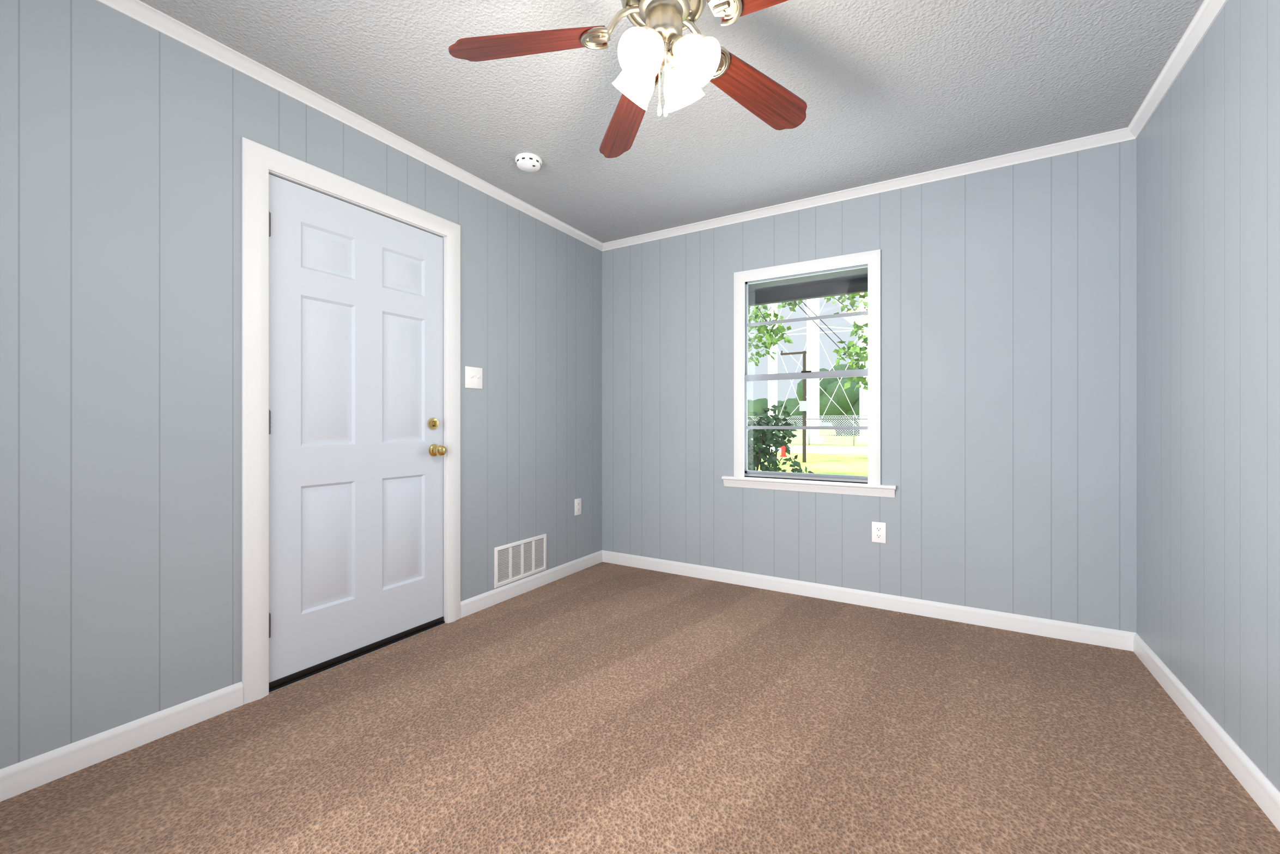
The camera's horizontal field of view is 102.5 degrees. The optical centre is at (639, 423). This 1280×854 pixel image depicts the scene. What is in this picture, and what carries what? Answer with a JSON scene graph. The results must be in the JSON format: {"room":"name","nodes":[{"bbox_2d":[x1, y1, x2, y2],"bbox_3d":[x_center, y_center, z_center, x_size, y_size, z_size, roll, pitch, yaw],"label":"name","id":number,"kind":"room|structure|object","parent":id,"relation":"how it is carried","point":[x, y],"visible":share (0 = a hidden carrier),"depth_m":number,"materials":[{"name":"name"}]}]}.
{"room":"empty living room","nodes":[
{"label":"empty living room","id":0,"kind":"room"},
{"bbox_2d":[0,0,602,769],"bbox_3d":[-1.309,-0.105,2.326,0.120,2.500,4.000,0,0,31],"label":"wall","id":1,"kind":"structure","parent":0,"point":[120,139],"depth_m":1.70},
{"bbox_2d":[241,136,460,704],"bbox_3d":[-1.272,-0.011,2.368,0.140,2.113,0.995,0,0,31],"label":"door frame","id":2,"kind":"structure","parent":1,"relation":"in","point":[258,161],"depth_m":1.97,"materials":[{"name":"white wood"}]},
{"bbox_2d":[268,173,446,689],"bbox_3d":[-1.232,0.029,2.337,0.117,2.009,0.819,0,0,31],"label":"door","id":3,"kind":"structure","parent":1,"relation":"in","point":[357,450],"depth_m":2.28,"materials":[{"name":"white"}]},
{"bbox_2d":[464,366,482,389],"bbox_3d":[-0.914,-0.255,2.845,0.023,0.118,0.120,0,0,31],"label":"light switch","id":4,"kind":"object","parent":1,"relation":"attached to","point":[473,375],"visible":1,"depth_m":2.84,"materials":[{"name":"white plastic"}]},
{"bbox_2d":[494,534,546,588],"bbox_3d":[-0.726,0.838,3.170,0.010,0.235,0.446,0,0,31],"label":"air vent","id":5,"kind":"object","parent":1,"relation":"in","point":[514,562],"visible":1,"depth_m":3.15,"materials":[{"name":"white metal"}]},
{"bbox_2d":[574,498,581,516],"bbox_3d":[-0.439,0.590,3.649,0.009,0.116,0.073,0,0,31],"label":"outlet","id":6,"kind":"object","parent":1,"relation":"attached to","point":[577,502],"visible":1,"depth_m":3.64,"materials":[{"name":"white plastic"}]},
{"bbox_2d":[0,550,1279,832],"bbox_3d":[0.028,1.003,1.523,3.000,0.084,3.760,0,0,31],"label":"baseboard","id":7,"kind":"structure","parent":1,"relation":"attached to","point":[19,778],"depth_m":2.07,"materials":[{"name":"white"}]},
{"bbox_2d":[95,0,1228,251],"bbox_3d":[0.028,-1.332,1.523,3.000,0.046,3.760,0,0,31],"label":"crown molding","id":8,"kind":"structure","parent":1,"relation":"attached to","point":[138,10],"depth_m":2.39,"materials":[{"name":"white wood"}]},
{"bbox_2d":[0,561,1279,853],"bbox_3d":[0.028,1.095,1.523,3.000,0.100,3.760,0,0,31],"label":"floor","id":9,"kind":"structure","parent":0,"point":[602,708],"depth_m":1.65,"materials":[{"name":"brown carpet"}]},
{"bbox_2d":[138,0,1204,243],"bbox_3d":[0.028,-1.405,1.523,3.240,0.100,4.000,0,0,31],"label":"ceiling","id":10,"kind":"structure","parent":0,"point":[890,89],"depth_m":2.05,"materials":[{"name":"paint"}]},
{"bbox_2d":[514,152,542,172],"bbox_3d":[-0.571,-1.333,2.634,0.136,0.045,0.136,0,0,31],"label":"smoke detector","id":11,"kind":"object","parent":10,"relation":"attached to","point":[528,162],"visible":1,"depth_m":2.60,"materials":[{"name":"white plastic"}]},
{"bbox_2d":[448,0,807,158],"bbox_3d":[0.094,-1.118,1.466,1.177,0.474,1.197,0,0,31],"label":"ceiling fan","id":12,"kind":"object","parent":10,"relation":"hanging from","point":[696,59],"depth_m":1.50,"materials":[{"name":"brown wood"}]},
{"bbox_2d":[602,138,1136,633],"bbox_3d":[1.028,-0.105,3.186,3.000,2.500,0.120,0,0,31],"label":"wall","id":13,"kind":"structure","parent":0,"point":[1008,293],"depth_m":2.76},
{"bbox_2d":[748,267,868,306],"bbox_3d":[1.277,-1.120,3.602,5.000,0.270,0.850,0,0,31],"label":"roof","id":14,"kind":"structure","parent":13,"relation":"attached to","point":[854,281],"depth_m":3.96,"materials":[{"name":"grey paint"}]},
{"bbox_2d":[721,249,896,498],"bbox_3d":[1.010,-0.286,3.166,1.026,1.399,0.133,0,0,31],"label":"window","id":15,"kind":"structure","parent":13,"relation":"in","point":[874,488],"depth_m":3.04,"materials":[{"name":"white wood"}]},
{"bbox_2d":[744,263,868,482],"bbox_3d":[1.038,-0.314,3.212,0.846,1.318,0.044,0,0,31],"label":"sash frame","id":16,"kind":"object","parent":15,"relation":"attached to","point":[807,374],"depth_m":3.24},
{"bbox_2d":[871,522,886,543],"bbox_3d":[1.354,0.617,2.914,0.073,0.116,0.009,0,0,31],"label":"outlet","id":17,"kind":"object","parent":13,"relation":"attached to","point":[878,529],"visible":1,"depth_m":2.91,"materials":[{"name":"white plastic"}]},
{"bbox_2d":[1136,0,1279,792],"bbox_3d":[1.366,-0.105,0.719,0.120,2.500,4.000,0,0,31],"label":"wall","id":18,"kind":"structure","parent":0,"point":[1208,156],"depth_m":1.66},
{"label":"outside","id":19,"kind":"structure","parent":0,"visible":0},
{"bbox_2d":[747,429,868,476],"bbox_3d":[76.843,1.645,132.276,300.000,0.200,294.080,0,0,31],"label":"lawn","id":20,"kind":"structure","parent":19,"point":[827,463],"depth_m":21.91,"materials":[{"name":"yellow plant"}]},
{"bbox_2d":[747,398,779,425],"bbox_3d":[22.932,-1.760,102.075,9.022,6.609,7.682,0,0,31],"label":"tree","id":21,"kind":"object","parent":20,"relation":"on","point":[756,405],"visible":0.37,"depth_m":98.69,"materials":[{"name":"green plant"}]},
{"bbox_2d":[777,400,785,405],"bbox_3d":[34.175,-1.761,131.341,10.932,9.238,10.993,0,0,31],"label":"tree","id":22,"kind":"object","parent":20,"relation":"on","point":[780,402],"visible":0.02,"depth_m":128.08,"materials":[{"name":"green plant"}]},
{"bbox_2d":[779,440,786,457],"bbox_3d":[6.699,1.145,23.974,0.400,0.800,0.320,0,0,31],"label":"fire hydrant","id":23,"kind":"object","parent":20,"relation":"on","point":[783,448],"visible":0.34,"depth_m":23.88,"materials":[{"name":"red paint"}]},
{"bbox_2d":[778,397,806,431],"bbox_3d":[31.975,-1.977,108.955,9.235,7.175,8.504,0,0,31],"label":"tree","id":24,"kind":"object","parent":20,"relation":"on","point":[792,404],"visible":0.34,"depth_m":105.78,"materials":[{"name":"green plant"}]},
{"bbox_2d":[747,415,868,446],"bbox_3d":[11.943,0.470,37.156,17.514,2.150,0.070,0,0,31],"label":"fence","id":25,"kind":"object","parent":20,"relation":"on","point":[854,416],"visible":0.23,"depth_m":36.30,"materials":[{"name":"grey"}]},
{"bbox_2d":[748,292,868,390],"bbox_3d":[1.195,-1.508,7.022,4.110,6.126,1.210,0,0,35],"label":"tree","id":26,"kind":"object","parent":20,"relation":"on","point":[855,349],"visible":0.37,"depth_m":6.20,"materials":[{"name":"green plant"}]},
{"bbox_2d":[751,350,868,462],"bbox_3d":[6.558,-0.720,20.530,18.001,4.530,0.191,0,0,31],"label":"utility pole","id":27,"kind":"object","parent":20,"relation":"on","point":[804,404],"visible":0.57,"depth_m":20.50,"materials":[{"name":"brown wood"}]},
{"bbox_2d":[767,292,868,443],"bbox_3d":[15.025,-22.455,43.860,12.000,48.000,12.000,0,0,31],"label":"water tower","id":28,"kind":"structure","parent":20,"relation":"on","point":[813,340],"depth_m":41.96,"materials":[{"name":"white metal"}]},
{"bbox_2d":[796,368,859,435],"bbox_3d":[25.370,-2.857,65.969,9.772,8.804,8.333,0,0,31],"label":"tree","id":29,"kind":"object","parent":20,"relation":"on","point":[829,386],"visible":0.57,"depth_m":62.61,"materials":[{"name":"green plant"}]},
{"bbox_2d":[830,364,859,435],"bbox_3d":[30.605,-3.515,69.989,11.290,10.264,12.202,0,0,31],"label":"tree","id":30,"kind":"object","parent":20,"relation":"on","point":[842,368],"visible":0.02,"depth_m":69.02,"materials":[{"name":"green plant"}]},
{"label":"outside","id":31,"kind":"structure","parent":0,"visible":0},
{"bbox_3d":[1.728,1.365,4.352,7.000,0.360,2.600,0,0,31],"label":"ground","id":32,"kind":"structure","parent":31,"visible":0},
{"bbox_2d":[747,404,814,473],"bbox_3d":[1.170,0.684,4.720,0.848,1.731,0.772,0,0,31],"label":"bush","id":33,"kind":"object","parent":32,"relation":"on","point":[755,454],"visible":0.46,"depth_m":4.61,"materials":[{"name":"green plant"}]},
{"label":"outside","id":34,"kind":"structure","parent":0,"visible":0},
{"bbox_2d":[755,445,868,454],"bbox_3d":[14.544,1.535,28.593,300.000,0.020,8.000,0,0,31],"label":"road","id":35,"kind":"structure","parent":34,"point":[794,449],"depth_m":29.65,"materials":[{"name":"grey asphalt"}]}
]}

